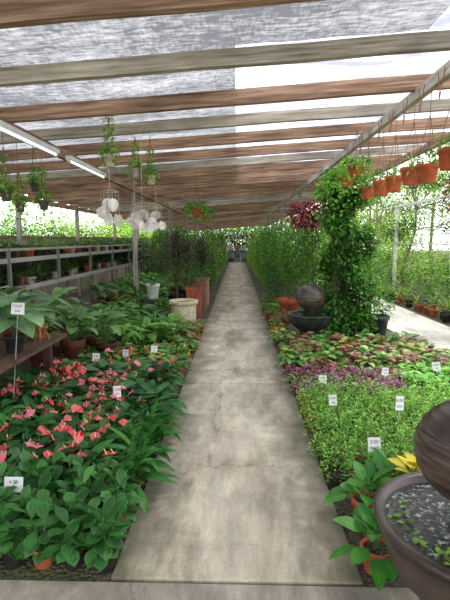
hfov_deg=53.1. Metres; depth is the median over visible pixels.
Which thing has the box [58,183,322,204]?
roof beam
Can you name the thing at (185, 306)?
planter pot
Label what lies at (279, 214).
roof beam
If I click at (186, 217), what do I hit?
support post
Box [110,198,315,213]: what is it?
roof beam
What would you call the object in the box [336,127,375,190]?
hanging basket
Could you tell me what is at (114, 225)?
support post
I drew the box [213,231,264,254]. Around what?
plants
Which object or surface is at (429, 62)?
roof panel
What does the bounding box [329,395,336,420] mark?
price tag
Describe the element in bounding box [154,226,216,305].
cordyline
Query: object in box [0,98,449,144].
roof beam
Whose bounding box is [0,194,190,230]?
beam
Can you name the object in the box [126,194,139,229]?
wind chime
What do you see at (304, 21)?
shade net
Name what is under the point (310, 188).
roof beam
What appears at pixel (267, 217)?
roof beam
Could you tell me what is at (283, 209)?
roof beam
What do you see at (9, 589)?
path
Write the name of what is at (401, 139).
roof beam
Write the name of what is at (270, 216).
roof beam
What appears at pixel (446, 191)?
basket
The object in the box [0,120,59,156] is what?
lamp
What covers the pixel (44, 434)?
plants
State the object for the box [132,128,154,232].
wind chime
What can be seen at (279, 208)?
roof beam
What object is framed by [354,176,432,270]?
tree
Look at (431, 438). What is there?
jar
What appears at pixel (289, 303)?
trees
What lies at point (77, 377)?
bed
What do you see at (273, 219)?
roof beam
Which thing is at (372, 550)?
rubber plant
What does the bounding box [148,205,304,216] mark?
roof beam
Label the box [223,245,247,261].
stone blocks
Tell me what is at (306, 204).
roof beam
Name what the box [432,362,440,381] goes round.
price tag
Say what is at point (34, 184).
hanging planter
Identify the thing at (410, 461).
potted croton
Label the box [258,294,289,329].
potted plants
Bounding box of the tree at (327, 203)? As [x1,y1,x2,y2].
[296,203,367,237]
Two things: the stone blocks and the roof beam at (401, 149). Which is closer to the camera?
the roof beam at (401, 149)
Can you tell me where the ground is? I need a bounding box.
[0,251,449,587]
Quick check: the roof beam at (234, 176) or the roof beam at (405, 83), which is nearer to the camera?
the roof beam at (405, 83)
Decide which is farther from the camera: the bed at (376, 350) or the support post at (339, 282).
the support post at (339, 282)
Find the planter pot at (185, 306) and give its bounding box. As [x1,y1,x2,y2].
[169,298,197,326]
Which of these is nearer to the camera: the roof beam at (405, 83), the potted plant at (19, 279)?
the roof beam at (405, 83)
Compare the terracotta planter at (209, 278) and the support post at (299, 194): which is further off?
the support post at (299, 194)
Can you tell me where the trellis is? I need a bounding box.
[392,194,449,288]
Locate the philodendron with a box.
[0,286,140,375]
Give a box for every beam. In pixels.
[0,0,325,28]
[0,30,449,86]
[0,73,449,122]
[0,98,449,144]
[0,116,215,229]
[0,117,449,160]
[0,132,445,173]
[0,144,421,182]
[0,154,402,189]
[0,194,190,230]
[12,163,385,193]
[27,170,370,198]
[47,179,323,201]
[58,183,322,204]
[69,187,321,206]
[80,191,316,208]
[90,193,322,210]
[110,195,316,211]
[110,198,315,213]
[114,200,314,214]
[121,202,309,216]
[127,204,306,216]
[143,210,292,220]
[145,209,293,219]
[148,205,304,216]
[156,211,289,220]
[156,212,290,221]
[158,214,286,223]
[160,208,295,217]
[165,213,285,221]
[166,215,284,223]
[166,217,274,224]
[167,216,280,223]
[167,218,276,225]
[172,217,280,224]
[173,219,276,226]
[175,218,278,225]
[178,221,267,227]
[181,220,274,226]
[185,222,264,227]
[188,223,267,228]
[253,60,449,227]
[267,132,449,225]
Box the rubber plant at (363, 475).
[323,460,393,517]
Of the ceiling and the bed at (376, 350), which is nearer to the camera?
the ceiling
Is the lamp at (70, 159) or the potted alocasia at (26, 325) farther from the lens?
the lamp at (70, 159)
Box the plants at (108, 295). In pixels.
[80,271,185,309]
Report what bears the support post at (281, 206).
on the ground
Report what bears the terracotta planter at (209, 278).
on the ground
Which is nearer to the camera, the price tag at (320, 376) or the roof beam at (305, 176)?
the price tag at (320, 376)
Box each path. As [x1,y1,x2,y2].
[0,580,419,599]
[111,262,362,586]
[305,280,449,355]
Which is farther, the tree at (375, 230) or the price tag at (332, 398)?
the tree at (375, 230)
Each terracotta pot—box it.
[356,152,375,199]
[368,134,390,195]
[380,118,406,192]
[394,110,428,185]
[408,90,438,183]
[431,108,449,170]
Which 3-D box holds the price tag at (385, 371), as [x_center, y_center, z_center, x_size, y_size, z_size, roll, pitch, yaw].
[1.673,0.847,4.700,0.075,0.286,0.033,-1,8,-4]
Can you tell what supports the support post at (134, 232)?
on the ground
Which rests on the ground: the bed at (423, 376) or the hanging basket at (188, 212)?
the bed at (423, 376)
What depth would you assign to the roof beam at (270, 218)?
29.97 m
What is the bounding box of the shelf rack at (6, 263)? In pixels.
[0,243,152,323]
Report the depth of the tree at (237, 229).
48.18 m
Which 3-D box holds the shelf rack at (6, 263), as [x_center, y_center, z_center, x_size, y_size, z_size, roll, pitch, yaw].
[-3.255,-0.609,11.108,0.630,1.530,13.000,0,8,2]
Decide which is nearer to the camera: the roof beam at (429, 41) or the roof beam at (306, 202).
the roof beam at (429, 41)
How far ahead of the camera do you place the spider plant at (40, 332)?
4.64 m
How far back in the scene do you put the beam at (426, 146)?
7.40 m
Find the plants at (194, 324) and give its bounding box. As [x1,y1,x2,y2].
[161,318,207,337]
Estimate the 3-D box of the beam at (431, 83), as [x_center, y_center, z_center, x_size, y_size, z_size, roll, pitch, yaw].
[2.220,-4.250,22.081,0.067,0.108,47.000,0,8,2]
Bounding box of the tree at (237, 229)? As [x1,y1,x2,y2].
[98,205,418,250]
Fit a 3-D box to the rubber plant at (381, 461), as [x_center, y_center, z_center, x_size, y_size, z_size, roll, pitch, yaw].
[0.972,1.107,2.768,0.421,0.312,0.419,-7,11,-44]
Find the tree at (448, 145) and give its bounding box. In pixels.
[398,145,449,241]
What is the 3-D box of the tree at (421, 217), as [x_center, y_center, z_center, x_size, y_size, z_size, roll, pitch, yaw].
[8.221,-3.762,15.481,5.533,6.623,5.506,-1,8,-7]
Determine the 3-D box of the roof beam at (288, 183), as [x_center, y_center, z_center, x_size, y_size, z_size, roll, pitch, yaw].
[-0.574,-2.726,11.036,7.841,0.650,0.071,0,8,1]
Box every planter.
[0,133,17,209]
[11,142,29,219]
[24,146,44,202]
[33,153,53,217]
[97,108,120,180]
[126,136,145,183]
[140,139,160,196]
[142,275,163,319]
[184,271,203,317]
[189,263,208,310]
[194,264,210,304]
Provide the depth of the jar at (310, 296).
7.22 m
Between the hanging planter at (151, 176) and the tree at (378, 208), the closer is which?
the hanging planter at (151, 176)
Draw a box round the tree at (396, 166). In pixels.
[355,166,438,249]
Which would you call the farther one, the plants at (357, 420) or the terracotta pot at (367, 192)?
the terracotta pot at (367, 192)
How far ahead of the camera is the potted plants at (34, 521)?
2.30 m
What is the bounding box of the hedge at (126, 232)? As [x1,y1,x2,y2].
[0,199,165,237]
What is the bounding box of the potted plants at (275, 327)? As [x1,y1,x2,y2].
[268,317,290,340]
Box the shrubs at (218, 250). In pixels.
[127,217,228,289]
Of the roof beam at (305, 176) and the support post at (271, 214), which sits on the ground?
the support post at (271, 214)
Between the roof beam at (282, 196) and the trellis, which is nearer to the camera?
the trellis
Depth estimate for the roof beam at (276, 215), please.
26.52 m
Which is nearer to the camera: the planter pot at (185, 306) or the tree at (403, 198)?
the planter pot at (185, 306)
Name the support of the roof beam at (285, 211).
on the beam at (63, 153)
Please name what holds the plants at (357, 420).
on the ground
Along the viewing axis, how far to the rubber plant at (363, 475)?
2.56 m
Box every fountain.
[286,282,333,334]
[373,399,449,599]
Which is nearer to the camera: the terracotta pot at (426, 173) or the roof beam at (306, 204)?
the terracotta pot at (426, 173)
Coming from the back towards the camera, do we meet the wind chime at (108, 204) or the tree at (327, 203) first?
the tree at (327, 203)
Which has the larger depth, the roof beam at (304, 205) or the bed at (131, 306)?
the roof beam at (304, 205)
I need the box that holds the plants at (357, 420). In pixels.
[293,372,449,488]
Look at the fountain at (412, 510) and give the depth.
1.71 m
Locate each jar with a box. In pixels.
[295,282,325,316]
[413,399,449,499]
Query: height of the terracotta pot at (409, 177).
0.783 m
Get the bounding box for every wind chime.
[96,180,122,225]
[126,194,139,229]
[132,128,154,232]
[147,185,165,229]
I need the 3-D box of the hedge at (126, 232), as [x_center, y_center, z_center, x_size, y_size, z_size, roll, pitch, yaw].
[-6.904,-2.813,20.857,4.638,3.500,39.673,0,8,2]
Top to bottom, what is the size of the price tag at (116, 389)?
0.429 m
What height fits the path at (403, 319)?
0.060 m
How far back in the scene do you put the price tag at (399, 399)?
3.50 m
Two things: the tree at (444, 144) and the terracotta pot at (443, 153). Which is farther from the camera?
the tree at (444, 144)
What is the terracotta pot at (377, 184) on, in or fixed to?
hanging from the beam at (431, 83)
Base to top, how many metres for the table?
0.608 m
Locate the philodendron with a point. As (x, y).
(71, 347)
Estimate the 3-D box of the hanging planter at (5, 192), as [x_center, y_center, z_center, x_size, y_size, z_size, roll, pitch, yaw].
[-2.096,-1.240,4.293,0.244,0.844,0.235,3,8,23]
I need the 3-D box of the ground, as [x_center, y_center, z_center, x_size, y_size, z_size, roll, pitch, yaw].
[0.854,-2.625,31.922,80.000,0.001,76.000,0,8,2]
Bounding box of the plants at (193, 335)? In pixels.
[168,325,204,353]
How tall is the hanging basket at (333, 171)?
0.914 m
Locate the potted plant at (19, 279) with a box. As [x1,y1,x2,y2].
[0,232,148,288]
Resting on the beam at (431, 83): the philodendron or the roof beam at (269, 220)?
the roof beam at (269, 220)
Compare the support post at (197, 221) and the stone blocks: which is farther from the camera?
the stone blocks
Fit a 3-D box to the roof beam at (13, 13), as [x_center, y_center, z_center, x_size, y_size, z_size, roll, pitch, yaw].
[-0.806,-1.579,2.415,7.842,0.646,0.072,0,8,1]
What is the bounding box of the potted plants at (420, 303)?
[361,275,449,322]
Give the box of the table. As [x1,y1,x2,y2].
[0,333,66,373]
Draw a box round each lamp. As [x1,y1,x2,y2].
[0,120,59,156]
[65,155,105,177]
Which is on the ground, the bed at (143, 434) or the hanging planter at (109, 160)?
the bed at (143, 434)
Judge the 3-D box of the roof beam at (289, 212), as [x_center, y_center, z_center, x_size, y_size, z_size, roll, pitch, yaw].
[-0.225,-4.453,23.966,7.842,0.648,0.072,0,8,1]
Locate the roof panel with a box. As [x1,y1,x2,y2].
[235,29,449,162]
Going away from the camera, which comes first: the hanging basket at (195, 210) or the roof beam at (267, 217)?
the hanging basket at (195, 210)
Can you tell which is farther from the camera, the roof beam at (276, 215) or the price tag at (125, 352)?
the roof beam at (276, 215)
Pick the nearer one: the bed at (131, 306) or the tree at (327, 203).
the bed at (131, 306)
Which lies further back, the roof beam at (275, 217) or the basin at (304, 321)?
the roof beam at (275, 217)
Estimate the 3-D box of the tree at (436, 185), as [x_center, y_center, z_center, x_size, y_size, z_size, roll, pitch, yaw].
[6.039,-2.618,14.240,3.428,4.692,3.422,4,9,27]
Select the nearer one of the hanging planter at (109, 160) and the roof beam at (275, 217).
the hanging planter at (109, 160)
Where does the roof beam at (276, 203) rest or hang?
on the beam at (431, 83)
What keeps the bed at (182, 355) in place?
on the ground
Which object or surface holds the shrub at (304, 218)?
on the ground
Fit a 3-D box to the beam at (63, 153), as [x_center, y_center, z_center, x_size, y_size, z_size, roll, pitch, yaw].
[-1.548,-4.016,22.213,0.077,0.106,47.000,0,8,2]
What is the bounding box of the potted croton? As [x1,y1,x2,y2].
[387,452,420,473]
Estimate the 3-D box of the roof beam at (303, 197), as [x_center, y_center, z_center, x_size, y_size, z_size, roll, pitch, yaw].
[-0.458,-3.293,15.346,7.841,0.627,0.072,0,8,2]
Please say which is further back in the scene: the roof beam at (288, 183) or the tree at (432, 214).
the tree at (432, 214)
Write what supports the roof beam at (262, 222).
on the beam at (431, 83)
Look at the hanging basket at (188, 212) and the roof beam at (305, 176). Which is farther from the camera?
the roof beam at (305, 176)
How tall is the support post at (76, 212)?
2.441 m
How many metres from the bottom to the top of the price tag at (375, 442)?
0.343 m
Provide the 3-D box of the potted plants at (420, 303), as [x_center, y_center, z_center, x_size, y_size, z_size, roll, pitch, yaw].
[4.769,-0.583,14.917,1.160,0.556,18.275,0,8,2]
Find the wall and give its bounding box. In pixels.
[0,235,164,315]
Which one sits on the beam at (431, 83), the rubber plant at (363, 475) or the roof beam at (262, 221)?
the roof beam at (262, 221)
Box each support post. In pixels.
[15,207,22,244]
[75,211,81,295]
[113,218,117,282]
[131,192,138,300]
[168,209,171,270]
[186,217,187,274]
[196,221,197,239]
[271,214,272,247]
[280,206,282,282]
[296,193,301,290]
[333,161,341,330]
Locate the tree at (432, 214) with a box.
[383,145,449,274]
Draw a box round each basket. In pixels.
[182,171,209,220]
[185,189,209,222]
[194,184,216,223]
[320,141,372,208]
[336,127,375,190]
[440,178,449,215]
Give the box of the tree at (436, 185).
[368,162,449,289]
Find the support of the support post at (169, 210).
on the ground
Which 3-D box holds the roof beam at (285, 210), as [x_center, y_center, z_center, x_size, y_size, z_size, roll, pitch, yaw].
[-0.271,-4.219,22.243,7.842,0.647,0.072,0,8,2]
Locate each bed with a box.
[0,347,186,417]
[43,336,195,385]
[47,310,199,348]
[71,395,191,514]
[73,292,170,337]
[267,331,449,376]
[283,361,424,404]
[387,359,449,401]
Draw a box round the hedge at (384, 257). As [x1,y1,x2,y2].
[313,220,449,305]
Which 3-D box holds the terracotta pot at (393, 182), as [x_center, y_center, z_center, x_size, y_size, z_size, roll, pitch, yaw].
[1.779,-1.523,4.629,0.393,0.806,0.377,0,8,2]
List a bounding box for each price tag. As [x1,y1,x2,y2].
[4,477,23,492]
[11,302,24,404]
[92,353,99,364]
[113,386,120,405]
[122,350,128,355]
[151,346,157,357]
[318,375,326,395]
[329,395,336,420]
[368,437,380,482]
[382,367,388,378]
[395,396,403,424]
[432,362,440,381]
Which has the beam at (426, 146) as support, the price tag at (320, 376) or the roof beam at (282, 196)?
the roof beam at (282, 196)
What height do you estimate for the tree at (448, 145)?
8.231 m
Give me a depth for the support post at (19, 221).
9.47 m
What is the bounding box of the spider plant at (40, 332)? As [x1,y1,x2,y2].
[25,311,59,340]
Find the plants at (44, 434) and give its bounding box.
[0,378,148,499]
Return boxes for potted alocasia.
[0,285,54,334]
[0,296,64,353]
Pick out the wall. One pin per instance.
(98, 277)
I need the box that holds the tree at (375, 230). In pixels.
[322,197,386,247]
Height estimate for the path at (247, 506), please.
0.060 m
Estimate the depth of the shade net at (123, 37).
3.27 m
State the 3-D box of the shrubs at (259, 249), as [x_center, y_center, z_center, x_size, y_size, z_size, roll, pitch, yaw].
[2.274,-2.530,21.737,2.596,2.574,24.288,0,8,2]
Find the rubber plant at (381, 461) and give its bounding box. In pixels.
[348,447,415,497]
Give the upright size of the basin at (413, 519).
0.530 m
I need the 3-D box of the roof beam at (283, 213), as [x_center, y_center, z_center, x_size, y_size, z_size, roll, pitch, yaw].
[-0.202,-4.561,24.830,7.840,0.636,0.072,0,8,2]
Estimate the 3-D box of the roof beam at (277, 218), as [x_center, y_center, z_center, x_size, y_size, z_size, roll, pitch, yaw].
[-0.039,-5.372,30.863,7.841,0.652,0.072,0,8,2]
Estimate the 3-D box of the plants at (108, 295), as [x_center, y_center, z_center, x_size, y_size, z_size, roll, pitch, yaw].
[-2.024,-0.300,11.495,2.115,0.794,4.958,0,8,2]
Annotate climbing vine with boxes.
[311,168,385,337]
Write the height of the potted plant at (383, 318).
0.916 m
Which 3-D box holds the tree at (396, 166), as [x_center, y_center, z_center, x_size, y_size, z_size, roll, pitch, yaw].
[9.384,-6.367,27.011,6.423,8.731,7.070,1,8,5]
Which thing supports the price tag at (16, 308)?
on the ground
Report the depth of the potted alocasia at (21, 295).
4.58 m
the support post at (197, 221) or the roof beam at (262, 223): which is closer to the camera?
the support post at (197, 221)
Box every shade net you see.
[0,9,235,174]
[235,0,449,45]
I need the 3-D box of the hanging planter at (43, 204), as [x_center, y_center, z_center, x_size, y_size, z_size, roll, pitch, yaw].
[-1.994,-1.330,4.920,0.228,0.843,0.244,-4,8,-26]
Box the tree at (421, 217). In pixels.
[394,142,449,233]
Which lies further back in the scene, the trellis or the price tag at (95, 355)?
the trellis
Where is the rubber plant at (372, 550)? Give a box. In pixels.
[328,502,397,590]
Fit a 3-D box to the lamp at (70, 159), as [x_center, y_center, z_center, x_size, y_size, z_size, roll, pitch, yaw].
[-1.890,-1.817,6.217,0.070,0.078,1.500,0,8,2]
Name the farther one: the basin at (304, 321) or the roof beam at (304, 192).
the roof beam at (304, 192)
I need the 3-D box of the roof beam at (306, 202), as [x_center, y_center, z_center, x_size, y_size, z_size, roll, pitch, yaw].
[-0.388,-3.638,17.933,7.842,0.642,0.072,0,8,1]
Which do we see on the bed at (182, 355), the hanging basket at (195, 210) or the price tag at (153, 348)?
the price tag at (153, 348)
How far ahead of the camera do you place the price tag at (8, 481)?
2.47 m
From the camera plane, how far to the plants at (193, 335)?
6.75 m
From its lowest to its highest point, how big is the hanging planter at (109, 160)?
0.647 m
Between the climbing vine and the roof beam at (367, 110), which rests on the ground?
the climbing vine
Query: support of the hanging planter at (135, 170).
hanging from the roof beam at (367, 110)
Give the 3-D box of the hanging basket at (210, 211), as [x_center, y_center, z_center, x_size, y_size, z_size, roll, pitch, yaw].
[-0.438,-2.113,9.927,0.521,0.877,0.521,0,8,2]
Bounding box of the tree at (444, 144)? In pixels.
[423,144,449,203]
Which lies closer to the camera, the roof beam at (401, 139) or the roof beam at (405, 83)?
the roof beam at (405, 83)
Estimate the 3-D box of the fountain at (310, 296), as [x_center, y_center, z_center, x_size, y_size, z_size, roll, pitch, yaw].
[1.396,0.179,7.404,0.767,0.926,0.767,0,8,2]
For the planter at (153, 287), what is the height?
0.939 m
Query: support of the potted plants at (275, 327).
on the ground
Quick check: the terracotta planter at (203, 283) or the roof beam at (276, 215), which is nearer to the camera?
the terracotta planter at (203, 283)
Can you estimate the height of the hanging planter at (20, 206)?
0.865 m
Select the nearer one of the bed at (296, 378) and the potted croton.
the potted croton
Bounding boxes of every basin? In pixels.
[286,310,333,334]
[373,471,449,599]
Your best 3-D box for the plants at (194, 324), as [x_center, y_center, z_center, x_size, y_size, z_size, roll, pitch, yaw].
[-0.749,0.475,7.783,0.929,0.240,0.994,0,8,2]
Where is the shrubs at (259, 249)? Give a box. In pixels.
[244,209,332,305]
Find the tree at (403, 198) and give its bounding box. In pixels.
[353,165,433,272]
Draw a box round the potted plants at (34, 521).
[0,447,144,572]
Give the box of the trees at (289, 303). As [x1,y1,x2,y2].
[271,220,320,317]
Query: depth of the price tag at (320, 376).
4.40 m
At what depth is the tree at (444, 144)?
12.51 m
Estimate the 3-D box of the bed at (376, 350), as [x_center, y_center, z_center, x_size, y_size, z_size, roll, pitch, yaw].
[1.790,0.688,6.095,2.360,0.264,1.806,0,8,2]
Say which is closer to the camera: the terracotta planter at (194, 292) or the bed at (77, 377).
the bed at (77, 377)
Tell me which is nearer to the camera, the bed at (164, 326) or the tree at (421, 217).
the bed at (164, 326)
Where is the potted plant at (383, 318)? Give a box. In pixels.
[362,285,398,335]
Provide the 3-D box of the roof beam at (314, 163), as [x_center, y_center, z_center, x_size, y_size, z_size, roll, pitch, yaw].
[-0.643,-2.387,8.448,7.842,0.642,0.071,0,8,1]
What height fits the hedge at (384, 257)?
3.279 m
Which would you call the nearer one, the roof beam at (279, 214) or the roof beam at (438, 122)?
the roof beam at (438, 122)
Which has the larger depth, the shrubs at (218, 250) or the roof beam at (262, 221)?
the roof beam at (262, 221)
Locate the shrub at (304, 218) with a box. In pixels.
[283,198,329,311]

